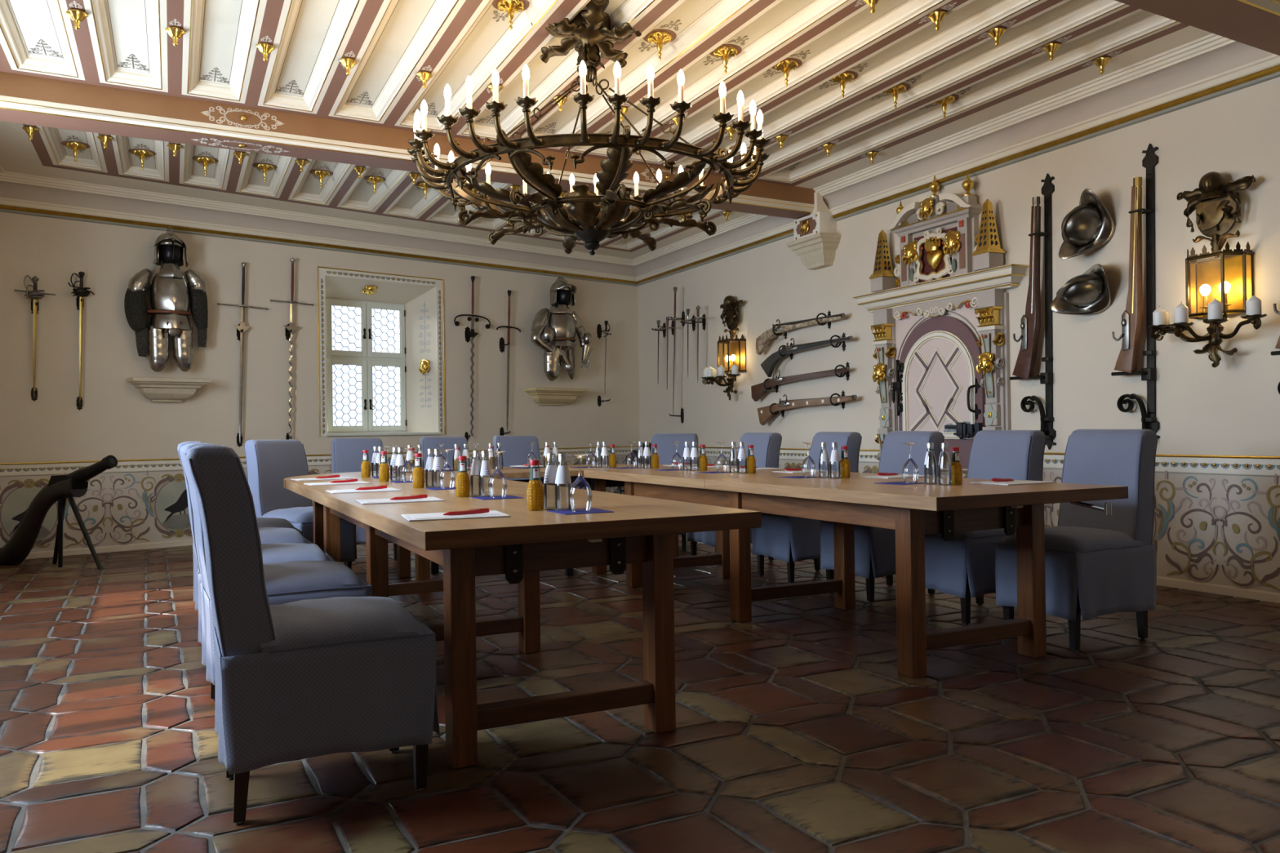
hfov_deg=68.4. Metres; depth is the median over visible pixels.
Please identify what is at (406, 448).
wine glass
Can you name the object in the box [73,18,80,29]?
pendant
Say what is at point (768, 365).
musket
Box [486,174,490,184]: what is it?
candle
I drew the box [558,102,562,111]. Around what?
pendant
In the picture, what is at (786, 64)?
rosette
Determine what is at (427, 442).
dining chair
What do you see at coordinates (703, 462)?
juice bottle
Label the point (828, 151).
pendant
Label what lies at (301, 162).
boss
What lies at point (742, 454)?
water bottle
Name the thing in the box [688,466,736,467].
pad
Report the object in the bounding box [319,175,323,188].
pendant
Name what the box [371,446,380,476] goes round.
water bottle
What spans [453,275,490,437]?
sword
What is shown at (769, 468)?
pad
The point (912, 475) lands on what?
pad
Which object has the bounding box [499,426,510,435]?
wall hook
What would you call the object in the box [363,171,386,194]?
rosette
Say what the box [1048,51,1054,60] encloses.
pendant
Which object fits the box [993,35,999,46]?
pendant
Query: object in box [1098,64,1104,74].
pendant
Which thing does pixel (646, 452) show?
water bottle
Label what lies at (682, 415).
wall hook
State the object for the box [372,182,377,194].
pendant
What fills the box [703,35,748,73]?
rosette
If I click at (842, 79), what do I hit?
rosette
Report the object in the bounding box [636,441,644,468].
water bottle
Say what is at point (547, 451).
water bottle
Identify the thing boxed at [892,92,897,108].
pendant
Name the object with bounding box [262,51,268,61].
pendant
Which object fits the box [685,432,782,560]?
dining chair
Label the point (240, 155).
boss
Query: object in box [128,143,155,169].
rosette
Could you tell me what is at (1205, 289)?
bulb
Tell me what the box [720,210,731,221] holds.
boss
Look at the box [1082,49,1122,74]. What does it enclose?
boss
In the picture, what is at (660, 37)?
rosette
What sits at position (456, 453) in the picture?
water bottle
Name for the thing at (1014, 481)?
card
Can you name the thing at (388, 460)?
bowl
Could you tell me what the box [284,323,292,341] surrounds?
wall hook
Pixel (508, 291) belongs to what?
sword
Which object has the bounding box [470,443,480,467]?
wine glass
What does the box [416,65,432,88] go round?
boss
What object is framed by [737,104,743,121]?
candle
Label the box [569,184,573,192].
candle
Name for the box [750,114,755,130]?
candle
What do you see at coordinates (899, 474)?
card
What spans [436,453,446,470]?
bowl
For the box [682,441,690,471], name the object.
water bottle
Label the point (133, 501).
trim
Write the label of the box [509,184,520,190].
boss
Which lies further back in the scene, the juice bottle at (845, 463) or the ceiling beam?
the ceiling beam
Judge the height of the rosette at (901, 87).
0.142 m
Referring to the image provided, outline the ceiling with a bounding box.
[0,0,1212,258]
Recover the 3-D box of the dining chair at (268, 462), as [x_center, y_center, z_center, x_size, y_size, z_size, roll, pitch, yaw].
[-2.369,0.589,6.554,0.655,1.003,0.510,-1,0,32]
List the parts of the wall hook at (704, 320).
plate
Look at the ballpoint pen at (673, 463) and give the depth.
7.10 m
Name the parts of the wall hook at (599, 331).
plate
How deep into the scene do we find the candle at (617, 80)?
4.33 m
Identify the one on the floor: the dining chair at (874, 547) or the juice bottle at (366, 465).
the dining chair at (874, 547)
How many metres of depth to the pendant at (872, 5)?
4.88 m
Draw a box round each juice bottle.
[360,449,370,477]
[378,451,389,481]
[408,448,414,472]
[412,453,424,488]
[453,446,462,470]
[455,455,470,497]
[488,445,495,468]
[526,459,543,511]
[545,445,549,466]
[608,444,616,467]
[651,444,658,468]
[698,444,707,471]
[746,444,755,473]
[840,445,850,478]
[951,447,962,484]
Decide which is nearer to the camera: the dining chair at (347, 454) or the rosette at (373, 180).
the dining chair at (347, 454)
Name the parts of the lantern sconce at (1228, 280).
glass pane, stem, stem, lantern frame, stem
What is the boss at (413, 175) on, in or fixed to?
attached to the ceiling
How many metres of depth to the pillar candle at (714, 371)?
10.58 m
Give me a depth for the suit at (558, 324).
11.48 m
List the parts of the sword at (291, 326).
blade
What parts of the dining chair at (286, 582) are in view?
backrest, leg, seat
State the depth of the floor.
3.12 m
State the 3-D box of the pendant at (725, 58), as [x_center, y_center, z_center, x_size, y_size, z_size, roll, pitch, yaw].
[0.522,-2.208,5.748,0.038,0.112,0.037,-1,0,-26]
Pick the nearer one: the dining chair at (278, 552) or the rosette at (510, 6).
the dining chair at (278, 552)
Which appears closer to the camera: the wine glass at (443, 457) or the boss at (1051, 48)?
the boss at (1051, 48)
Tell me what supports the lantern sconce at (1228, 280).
attached to the wall at (1232, 407)
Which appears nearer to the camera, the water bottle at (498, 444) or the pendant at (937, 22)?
the pendant at (937, 22)
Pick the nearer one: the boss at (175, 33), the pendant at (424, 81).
the boss at (175, 33)
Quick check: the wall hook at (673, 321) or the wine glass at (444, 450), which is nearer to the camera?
the wine glass at (444, 450)
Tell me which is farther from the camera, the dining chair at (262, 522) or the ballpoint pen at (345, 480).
the dining chair at (262, 522)
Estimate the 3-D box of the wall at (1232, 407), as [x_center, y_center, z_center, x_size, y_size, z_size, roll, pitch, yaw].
[2.908,-0.728,6.728,0.001,3.510,13.250,-1,0,-26]
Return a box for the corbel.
[786,191,840,270]
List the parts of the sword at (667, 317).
blade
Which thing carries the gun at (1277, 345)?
on the rack at (1273, 353)
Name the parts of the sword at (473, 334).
blade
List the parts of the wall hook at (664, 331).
plate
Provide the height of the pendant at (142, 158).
0.112 m
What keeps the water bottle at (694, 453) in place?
on the conference table at (915, 511)
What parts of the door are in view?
raised moulding, raised moulding, raised moulding, raised moulding, lock plate, pull handle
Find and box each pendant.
[28,133,33,140]
[72,148,78,162]
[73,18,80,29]
[102,141,107,149]
[139,155,145,169]
[172,35,178,46]
[172,150,177,156]
[203,162,208,176]
[237,157,242,164]
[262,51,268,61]
[262,169,266,182]
[299,164,303,172]
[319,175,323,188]
[345,66,351,75]
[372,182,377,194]
[422,79,426,88]
[423,187,427,199]
[506,8,514,29]
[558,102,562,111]
[656,40,662,60]
[722,55,728,73]
[728,133,733,140]
[778,142,783,148]
[783,68,789,86]
[826,149,830,156]
[840,80,845,97]
[869,2,875,13]
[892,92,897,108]
[933,19,940,30]
[941,102,946,118]
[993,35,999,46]
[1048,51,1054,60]
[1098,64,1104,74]
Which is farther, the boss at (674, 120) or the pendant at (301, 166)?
the pendant at (301, 166)
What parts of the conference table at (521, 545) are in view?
leg, rail, leg, rail, leg, leg, rail, leg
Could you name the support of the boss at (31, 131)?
attached to the ceiling
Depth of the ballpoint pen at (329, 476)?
5.70 m
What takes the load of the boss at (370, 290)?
attached to the wall at (114, 419)
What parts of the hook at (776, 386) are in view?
plate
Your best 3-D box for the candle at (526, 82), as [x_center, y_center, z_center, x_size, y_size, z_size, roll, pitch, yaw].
[-0.527,-1.542,4.363,0.027,0.118,0.026,-1,0,-11]
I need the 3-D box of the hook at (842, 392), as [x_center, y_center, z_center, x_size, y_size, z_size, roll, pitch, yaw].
[1.831,-0.247,8.736,0.160,0.178,0.050,-1,0,-33]
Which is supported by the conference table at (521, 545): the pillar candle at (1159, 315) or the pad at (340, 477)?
the pad at (340, 477)
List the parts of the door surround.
neck moulding, raking cornice, gilded crown, cartouche frame, panel, cornice, raking cornice, neck moulding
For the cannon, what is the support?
on the floor
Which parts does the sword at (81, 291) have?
blade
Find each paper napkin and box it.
[391,480,425,483]
[426,486,455,489]
[471,495,523,500]
[546,508,613,515]
[568,466,595,467]
[608,466,636,468]
[655,469,687,471]
[697,471,733,473]
[777,475,822,478]
[875,481,924,484]
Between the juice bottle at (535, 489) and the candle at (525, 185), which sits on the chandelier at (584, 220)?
the candle at (525, 185)
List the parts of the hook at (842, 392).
plate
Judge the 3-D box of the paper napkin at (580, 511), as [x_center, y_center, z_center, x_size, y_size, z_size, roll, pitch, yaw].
[-0.198,0.280,3.110,0.170,0.002,0.170,-1,0,-26]
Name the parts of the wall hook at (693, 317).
plate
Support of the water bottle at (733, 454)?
on the conference table at (915, 511)
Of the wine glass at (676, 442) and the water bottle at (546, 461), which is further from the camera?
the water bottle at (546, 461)
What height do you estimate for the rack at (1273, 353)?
1.910 m
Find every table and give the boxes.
[284,469,457,581]
[285,474,761,768]
[431,466,582,576]
[556,464,688,573]
[583,466,1128,678]
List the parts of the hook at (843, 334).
plate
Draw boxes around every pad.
[289,476,351,480]
[303,480,370,485]
[325,487,401,493]
[355,497,444,504]
[400,510,510,521]
[511,465,543,466]
[662,464,697,466]
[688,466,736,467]
[727,467,784,470]
[771,470,834,473]
[860,474,933,478]
[970,480,1056,485]
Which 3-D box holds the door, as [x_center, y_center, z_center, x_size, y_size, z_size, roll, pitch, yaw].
[2.400,0.045,7.642,0.114,1.968,1.038,-1,0,-26]
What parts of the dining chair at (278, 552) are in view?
backrest, seat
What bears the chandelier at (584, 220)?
hanging from the ceiling
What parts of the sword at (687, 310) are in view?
blade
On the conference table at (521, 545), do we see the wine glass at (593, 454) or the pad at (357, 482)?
the pad at (357, 482)
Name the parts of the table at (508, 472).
leg, rail, leg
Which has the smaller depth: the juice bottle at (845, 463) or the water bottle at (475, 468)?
the water bottle at (475, 468)
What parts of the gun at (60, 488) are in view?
leg, leg, leg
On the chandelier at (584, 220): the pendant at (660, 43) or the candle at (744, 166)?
the candle at (744, 166)
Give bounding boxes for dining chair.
[177,441,314,610]
[177,442,335,643]
[179,443,372,700]
[183,440,302,535]
[185,444,439,825]
[244,440,356,568]
[331,438,396,563]
[419,436,469,468]
[493,435,540,479]
[650,433,698,551]
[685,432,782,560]
[751,431,862,583]
[819,431,944,602]
[924,430,1046,625]
[994,429,1157,652]
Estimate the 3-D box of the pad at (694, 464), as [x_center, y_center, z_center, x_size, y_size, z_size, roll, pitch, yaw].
[0.359,0.292,7.097,0.312,0.004,0.222,-1,0,-26]
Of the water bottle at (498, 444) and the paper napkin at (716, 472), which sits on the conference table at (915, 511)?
the paper napkin at (716, 472)
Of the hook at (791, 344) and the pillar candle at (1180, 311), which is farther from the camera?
the hook at (791, 344)
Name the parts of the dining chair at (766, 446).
leg, backrest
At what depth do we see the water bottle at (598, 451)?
6.97 m
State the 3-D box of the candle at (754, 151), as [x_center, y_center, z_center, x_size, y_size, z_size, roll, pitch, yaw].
[0.659,-1.554,5.450,0.026,0.118,0.027,-1,0,-37]
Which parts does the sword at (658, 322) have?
blade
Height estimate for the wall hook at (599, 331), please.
0.200 m
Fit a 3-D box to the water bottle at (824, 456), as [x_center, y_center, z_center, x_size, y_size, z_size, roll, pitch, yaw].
[0.983,0.179,5.037,0.058,0.191,0.058,-1,0,42]
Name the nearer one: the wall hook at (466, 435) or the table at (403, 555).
the table at (403, 555)
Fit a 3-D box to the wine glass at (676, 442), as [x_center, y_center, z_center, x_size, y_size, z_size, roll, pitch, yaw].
[0.247,0.196,6.329,0.077,0.188,0.077,-1,0,-26]
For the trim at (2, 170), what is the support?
attached to the wall
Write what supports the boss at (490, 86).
attached to the ceiling
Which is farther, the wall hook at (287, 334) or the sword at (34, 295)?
the wall hook at (287, 334)
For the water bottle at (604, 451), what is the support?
on the table at (595, 484)
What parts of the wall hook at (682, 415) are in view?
plate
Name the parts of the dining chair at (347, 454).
backrest, leg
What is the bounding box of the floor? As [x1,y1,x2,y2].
[0,534,1279,852]
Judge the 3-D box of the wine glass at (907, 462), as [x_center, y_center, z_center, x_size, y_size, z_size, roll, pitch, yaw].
[1.274,0.172,4.439,0.077,0.188,0.077,-1,0,-26]
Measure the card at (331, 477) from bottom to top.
0.001 m
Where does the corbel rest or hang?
attached to the wall at (1232, 407)
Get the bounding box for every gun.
[0,455,117,569]
[1012,196,1040,379]
[1111,177,1142,373]
[1273,303,1279,349]
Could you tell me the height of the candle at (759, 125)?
0.118 m
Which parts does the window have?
frame, sill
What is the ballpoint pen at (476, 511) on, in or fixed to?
on the card at (477, 514)
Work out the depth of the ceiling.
5.94 m
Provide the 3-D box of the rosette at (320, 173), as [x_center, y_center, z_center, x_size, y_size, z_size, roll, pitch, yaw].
[-2.800,-2.163,8.278,0.200,0.142,0.496,-1,0,-26]
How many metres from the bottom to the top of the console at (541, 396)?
0.199 m
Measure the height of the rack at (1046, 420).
1.964 m
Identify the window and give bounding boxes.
[325,297,439,436]
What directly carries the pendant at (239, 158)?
attached to the boss at (240, 155)
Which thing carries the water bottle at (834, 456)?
on the conference table at (915, 511)
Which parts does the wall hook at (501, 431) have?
plate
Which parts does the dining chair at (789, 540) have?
leg, leg, leg, backrest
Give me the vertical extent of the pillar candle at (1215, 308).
0.125 m
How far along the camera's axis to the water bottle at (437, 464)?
4.61 m
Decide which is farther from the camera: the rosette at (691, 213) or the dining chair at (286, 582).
the rosette at (691, 213)
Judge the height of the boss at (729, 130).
0.096 m
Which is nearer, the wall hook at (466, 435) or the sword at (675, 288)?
the wall hook at (466, 435)
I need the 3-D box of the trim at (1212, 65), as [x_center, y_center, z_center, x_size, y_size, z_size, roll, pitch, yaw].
[2.803,-2.102,6.665,0.215,0.304,13.200,-1,0,-26]
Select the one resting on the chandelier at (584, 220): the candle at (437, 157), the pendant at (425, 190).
the candle at (437, 157)
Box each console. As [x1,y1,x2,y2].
[125,377,211,401]
[523,387,588,404]
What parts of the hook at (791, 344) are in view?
plate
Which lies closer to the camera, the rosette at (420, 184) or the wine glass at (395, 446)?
the wine glass at (395, 446)
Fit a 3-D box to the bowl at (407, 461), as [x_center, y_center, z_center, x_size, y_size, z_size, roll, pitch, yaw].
[-1.289,0.248,5.242,0.077,0.116,0.077,-1,0,-26]
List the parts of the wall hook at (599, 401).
plate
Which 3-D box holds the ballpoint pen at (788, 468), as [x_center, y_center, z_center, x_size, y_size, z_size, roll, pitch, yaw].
[0.962,0.264,5.811,0.146,0.018,0.014,-1,0,-29]
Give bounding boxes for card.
[298,477,333,479]
[311,482,355,484]
[333,488,382,492]
[363,498,422,502]
[410,513,483,519]
[878,474,911,476]
[990,480,1033,482]
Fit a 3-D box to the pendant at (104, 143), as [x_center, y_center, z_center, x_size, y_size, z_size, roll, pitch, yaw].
[-3.970,-2.084,6.992,0.036,0.051,0.036,-1,0,-26]
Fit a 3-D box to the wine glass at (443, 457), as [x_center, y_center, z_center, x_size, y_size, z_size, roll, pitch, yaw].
[-1.432,0.222,6.790,0.077,0.188,0.077,-1,0,-26]
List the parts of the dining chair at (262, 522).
seat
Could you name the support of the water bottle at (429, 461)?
on the conference table at (521, 545)
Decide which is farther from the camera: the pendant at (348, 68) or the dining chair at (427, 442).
the dining chair at (427, 442)
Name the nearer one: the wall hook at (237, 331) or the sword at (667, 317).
the wall hook at (237, 331)
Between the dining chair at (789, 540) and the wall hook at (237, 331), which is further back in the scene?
the wall hook at (237, 331)
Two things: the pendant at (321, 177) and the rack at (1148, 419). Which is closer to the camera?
the rack at (1148, 419)
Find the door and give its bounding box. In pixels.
[891,311,986,478]
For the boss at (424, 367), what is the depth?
10.71 m
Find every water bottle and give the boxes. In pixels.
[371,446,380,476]
[376,446,383,476]
[390,447,400,480]
[395,447,405,480]
[405,444,414,472]
[416,444,424,470]
[425,448,436,487]
[431,448,444,487]
[452,444,460,471]
[462,444,470,470]
[470,450,484,496]
[478,450,493,497]
[486,443,494,469]
[495,443,503,468]
[543,442,551,467]
[543,453,560,509]
[551,442,559,466]
[555,453,571,510]
[595,441,603,467]
[600,441,608,467]
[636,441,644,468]
[643,441,651,468]
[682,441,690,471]
[689,441,698,471]
[728,441,737,473]
[737,441,746,473]
[818,442,829,478]
[829,442,840,478]
[924,442,937,484]
[937,443,951,484]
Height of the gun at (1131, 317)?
1.238 m
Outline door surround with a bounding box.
[853,171,1028,460]
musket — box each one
[751,366,849,401]
[755,312,844,355]
[757,394,857,425]
[760,335,853,377]
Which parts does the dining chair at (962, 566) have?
leg, seat, leg, backrest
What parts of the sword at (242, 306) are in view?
blade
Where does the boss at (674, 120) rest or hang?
attached to the ceiling
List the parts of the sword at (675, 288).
blade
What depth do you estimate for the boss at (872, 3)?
4.88 m
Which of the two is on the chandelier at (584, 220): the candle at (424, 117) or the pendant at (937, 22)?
the candle at (424, 117)
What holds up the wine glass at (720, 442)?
on the paper napkin at (716, 472)
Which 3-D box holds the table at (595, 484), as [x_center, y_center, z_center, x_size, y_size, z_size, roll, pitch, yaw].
[-0.137,0.683,7.267,1.085,0.760,1.047,-1,0,-26]
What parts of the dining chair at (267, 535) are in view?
backrest, seat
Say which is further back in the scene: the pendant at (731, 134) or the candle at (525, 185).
the pendant at (731, 134)
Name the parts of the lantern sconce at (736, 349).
lantern frame, stem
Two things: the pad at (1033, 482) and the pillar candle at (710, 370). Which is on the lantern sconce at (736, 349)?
the pillar candle at (710, 370)
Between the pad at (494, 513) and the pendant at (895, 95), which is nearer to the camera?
the pad at (494, 513)
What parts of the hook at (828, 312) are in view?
plate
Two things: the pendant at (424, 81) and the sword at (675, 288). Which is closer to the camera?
the pendant at (424, 81)
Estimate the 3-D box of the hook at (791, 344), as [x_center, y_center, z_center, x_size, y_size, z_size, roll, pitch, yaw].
[1.460,-0.758,9.468,0.158,0.178,0.048,-1,0,-26]
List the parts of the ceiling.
coffer panel, coffer panel, coffer panel, coffer panel, coffer panel, coffer panel, coffer panel, coffer panel, coffer panel, coffer panel, coffer panel, coffer panel, coffer panel, coffer panel, coffer panel, coffer panel, coffer panel, coffer panel, coffer panel, coffer panel, coffer panel, coffer panel, coffer panel, coffer panel, coffer panel, coffer panel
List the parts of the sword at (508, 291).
blade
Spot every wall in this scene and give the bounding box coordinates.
[0,211,639,559]
[637,76,1279,601]
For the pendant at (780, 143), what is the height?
0.051 m
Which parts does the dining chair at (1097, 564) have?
leg, seat, leg, backrest, leg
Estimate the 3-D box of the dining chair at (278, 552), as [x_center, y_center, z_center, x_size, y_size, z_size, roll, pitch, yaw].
[-1.716,0.568,4.258,0.655,1.003,0.510,-1,0,-24]
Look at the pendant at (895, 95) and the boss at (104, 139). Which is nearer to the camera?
the pendant at (895, 95)
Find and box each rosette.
[60,135,90,162]
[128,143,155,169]
[191,151,218,176]
[252,158,277,182]
[309,164,333,188]
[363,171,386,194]
[414,181,431,199]
[471,188,479,193]
[492,0,528,29]
[638,19,681,60]
[671,212,693,221]
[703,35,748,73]
[763,49,810,86]
[818,62,867,97]
[871,75,920,108]
[920,87,970,118]
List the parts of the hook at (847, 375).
plate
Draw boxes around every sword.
[13,275,55,396]
[67,271,94,402]
[217,262,268,441]
[270,257,314,439]
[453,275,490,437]
[496,289,520,431]
[603,320,611,403]
[653,320,663,379]
[662,316,673,389]
[667,286,681,415]
[681,308,694,377]
[690,305,706,382]
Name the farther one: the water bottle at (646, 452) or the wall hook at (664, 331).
the wall hook at (664, 331)
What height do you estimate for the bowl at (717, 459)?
0.116 m
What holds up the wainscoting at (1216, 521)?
attached to the wall at (1232, 407)
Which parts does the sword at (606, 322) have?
blade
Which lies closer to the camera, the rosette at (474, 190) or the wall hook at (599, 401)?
the rosette at (474, 190)
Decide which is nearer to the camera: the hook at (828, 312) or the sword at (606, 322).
the hook at (828, 312)
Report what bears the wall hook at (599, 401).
attached to the wall at (114, 419)
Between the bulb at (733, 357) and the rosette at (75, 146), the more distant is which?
the bulb at (733, 357)
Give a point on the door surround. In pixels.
(945, 263)
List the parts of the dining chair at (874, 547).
leg, leg, leg, backrest, leg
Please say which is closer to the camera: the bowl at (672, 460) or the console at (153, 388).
the bowl at (672, 460)
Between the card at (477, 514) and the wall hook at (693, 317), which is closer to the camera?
the card at (477, 514)
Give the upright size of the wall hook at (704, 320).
0.200 m
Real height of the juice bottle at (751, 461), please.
0.171 m
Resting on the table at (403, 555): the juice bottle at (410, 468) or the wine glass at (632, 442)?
the juice bottle at (410, 468)
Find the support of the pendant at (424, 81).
attached to the boss at (424, 76)
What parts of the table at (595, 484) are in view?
leg, rail, leg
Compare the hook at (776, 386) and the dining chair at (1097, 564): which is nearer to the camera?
the dining chair at (1097, 564)
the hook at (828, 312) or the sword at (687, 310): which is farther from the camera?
the sword at (687, 310)
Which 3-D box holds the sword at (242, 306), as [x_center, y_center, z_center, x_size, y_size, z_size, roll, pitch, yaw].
[-3.892,-0.725,9.248,0.480,1.780,0.100,-1,0,-32]
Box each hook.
[31,298,39,314]
[31,387,37,400]
[75,296,84,310]
[76,396,82,410]
[236,323,243,341]
[236,432,242,447]
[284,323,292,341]
[285,432,292,439]
[464,326,471,342]
[464,431,470,440]
[499,337,509,352]
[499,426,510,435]
[596,324,609,338]
[597,395,610,406]
[651,322,666,337]
[660,320,674,335]
[669,407,684,423]
[670,311,684,326]
[680,315,695,331]
[690,313,706,330]
[763,375,777,393]
[768,400,784,417]
[772,324,786,339]
[777,342,793,359]
[816,310,831,328]
[829,332,845,351]
[829,390,844,408]
[834,361,849,381]
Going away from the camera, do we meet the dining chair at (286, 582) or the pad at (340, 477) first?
the dining chair at (286, 582)
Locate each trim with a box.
[0,164,4,174]
[0,170,637,286]
[0,445,638,552]
[316,266,445,435]
[631,33,1279,286]
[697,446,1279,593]
[1115,0,1279,55]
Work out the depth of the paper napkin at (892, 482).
4.42 m
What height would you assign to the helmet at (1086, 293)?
0.324 m
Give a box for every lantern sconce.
[701,295,746,400]
[1148,171,1266,367]
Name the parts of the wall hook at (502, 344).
plate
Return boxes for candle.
[415,123,420,139]
[421,114,426,130]
[435,155,439,169]
[444,98,450,115]
[466,91,471,108]
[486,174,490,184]
[493,84,498,102]
[523,80,528,97]
[523,181,527,193]
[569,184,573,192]
[580,75,586,94]
[594,184,598,195]
[614,76,620,95]
[634,182,638,195]
[648,80,653,97]
[678,84,684,102]
[698,172,703,186]
[703,367,707,377]
[706,366,713,377]
[713,368,716,377]
[717,364,724,376]
[720,96,725,113]
[731,364,737,374]
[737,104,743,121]
[741,155,746,168]
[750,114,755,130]
[751,146,755,160]
[757,123,762,139]
[1152,305,1166,325]
[1162,307,1169,327]
[1173,301,1188,323]
[1207,297,1222,319]
[1245,293,1261,315]
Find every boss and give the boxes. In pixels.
[22,124,39,140]
[65,0,88,29]
[97,133,112,149]
[164,18,185,46]
[167,142,182,156]
[232,150,246,164]
[255,35,275,61]
[294,157,307,172]
[338,51,356,75]
[353,164,365,178]
[361,284,377,295]
[408,171,420,184]
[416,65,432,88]
[418,359,430,375]
[486,78,502,93]
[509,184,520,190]
[552,91,568,111]
[559,190,567,197]
[613,102,630,121]
[669,111,688,125]
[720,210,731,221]
[724,125,736,140]
[770,130,792,148]
[817,139,839,156]
[854,0,879,13]
[860,147,883,164]
[919,2,956,30]
[977,19,1016,46]
[1032,35,1071,60]
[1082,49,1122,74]
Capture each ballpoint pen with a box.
[315,475,339,478]
[330,479,357,483]
[355,485,386,489]
[390,494,427,500]
[443,507,488,515]
[673,462,689,464]
[786,467,805,471]
[877,472,898,475]
[991,478,1013,481]
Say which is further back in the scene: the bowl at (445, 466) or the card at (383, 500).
the bowl at (445, 466)
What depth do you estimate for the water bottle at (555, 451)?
7.16 m
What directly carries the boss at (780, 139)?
attached to the ceiling
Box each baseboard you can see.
[25,539,193,559]
[1155,576,1279,603]
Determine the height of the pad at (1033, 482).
0.004 m
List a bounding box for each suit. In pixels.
[124,226,208,372]
[530,275,592,381]
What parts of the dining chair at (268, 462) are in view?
backrest, seat, leg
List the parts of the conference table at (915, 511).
leg, rail, leg, leg, rail, leg, leg, rail, leg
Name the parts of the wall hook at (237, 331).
plate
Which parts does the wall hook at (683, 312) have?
plate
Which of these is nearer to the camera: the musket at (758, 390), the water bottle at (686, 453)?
the water bottle at (686, 453)
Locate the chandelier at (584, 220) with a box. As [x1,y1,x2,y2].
[407,0,769,255]
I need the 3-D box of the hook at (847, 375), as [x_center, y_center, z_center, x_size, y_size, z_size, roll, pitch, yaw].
[1.861,-0.510,8.672,0.160,0.178,0.052,-1,0,-34]
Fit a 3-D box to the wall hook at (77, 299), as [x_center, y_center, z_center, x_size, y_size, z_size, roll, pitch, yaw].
[-4.958,-1.105,8.355,0.058,0.160,0.089,-1,0,-40]
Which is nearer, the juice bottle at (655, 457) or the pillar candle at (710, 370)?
the juice bottle at (655, 457)
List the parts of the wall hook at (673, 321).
plate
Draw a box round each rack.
[1009,173,1056,449]
[1111,143,1159,438]
[1270,351,1279,394]
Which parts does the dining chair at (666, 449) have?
backrest, leg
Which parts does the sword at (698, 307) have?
blade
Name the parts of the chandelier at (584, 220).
bulb, bulb, candle arm, candle arm, candle arm, bulb, candle arm, bulb, candle arm, bulb, candle arm, candle arm, bulb, bulb, candle arm, candle arm, bulb, bulb, scroll arm, candle arm, suspension rod, scroll arm, bulb, candle arm, suspension rod, scroll arm, lamp shade, lamp shade, suspension rod, scroll arm, bulb, bulb, lamp shade, candle arm, lamp shade, bulb, scroll arm, candle arm, lamp shade, bulb, suspension rod, lamp shade, lamp shade, scroll arm, suspension rod, bulb, candle arm, suspension rod, bulb, bulb, scroll arm, scroll arm, candle arm, bulb, bulb, candle arm, candle arm, bulb, candle arm, bulb, candle arm, candle arm, bulb, bulb, candle arm, candle arm, candle arm, bulb, bulb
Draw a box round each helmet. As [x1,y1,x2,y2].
[1050,263,1111,315]
[1058,188,1115,258]
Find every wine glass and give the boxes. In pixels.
[381,446,393,475]
[388,444,399,471]
[400,447,413,481]
[436,444,446,470]
[439,448,455,488]
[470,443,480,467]
[488,451,506,497]
[527,442,537,466]
[568,453,591,511]
[586,441,595,466]
[626,441,636,467]
[671,441,682,469]
[715,441,728,471]
[801,442,815,476]
[902,443,919,482]
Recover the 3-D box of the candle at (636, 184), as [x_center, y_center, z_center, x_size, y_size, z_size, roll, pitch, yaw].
[-0.023,-1.540,6.195,0.027,0.118,0.026,-1,0,-11]
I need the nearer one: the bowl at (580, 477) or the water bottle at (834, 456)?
the bowl at (580, 477)
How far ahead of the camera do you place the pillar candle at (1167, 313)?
5.76 m
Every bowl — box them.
[386,458,393,475]
[400,460,413,481]
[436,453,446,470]
[439,464,455,488]
[470,455,480,467]
[488,468,506,497]
[527,452,537,466]
[568,475,591,511]
[586,451,595,466]
[626,451,636,467]
[671,452,682,469]
[715,453,728,471]
[801,455,815,476]
[902,457,919,482]
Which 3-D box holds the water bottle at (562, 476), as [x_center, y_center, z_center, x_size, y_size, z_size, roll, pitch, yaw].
[-0.260,0.187,3.189,0.058,0.191,0.058,-1,0,12]
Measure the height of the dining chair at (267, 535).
1.003 m
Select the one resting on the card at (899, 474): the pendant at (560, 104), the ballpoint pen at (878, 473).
the ballpoint pen at (878, 473)
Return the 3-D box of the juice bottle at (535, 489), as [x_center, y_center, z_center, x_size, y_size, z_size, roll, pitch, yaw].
[-0.356,0.199,3.197,0.059,0.171,0.058,-1,0,-22]
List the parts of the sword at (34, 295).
blade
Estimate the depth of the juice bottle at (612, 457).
6.89 m
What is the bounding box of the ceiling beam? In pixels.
[0,71,815,218]
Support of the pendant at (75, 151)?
attached to the rosette at (75, 146)
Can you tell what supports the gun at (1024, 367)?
on the rack at (1046, 420)
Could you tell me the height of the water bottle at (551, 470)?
0.191 m
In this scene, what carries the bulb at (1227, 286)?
attached to the lantern sconce at (1228, 280)
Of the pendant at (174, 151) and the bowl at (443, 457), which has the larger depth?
the pendant at (174, 151)
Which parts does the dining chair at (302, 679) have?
leg, backrest, leg, seat, leg, leg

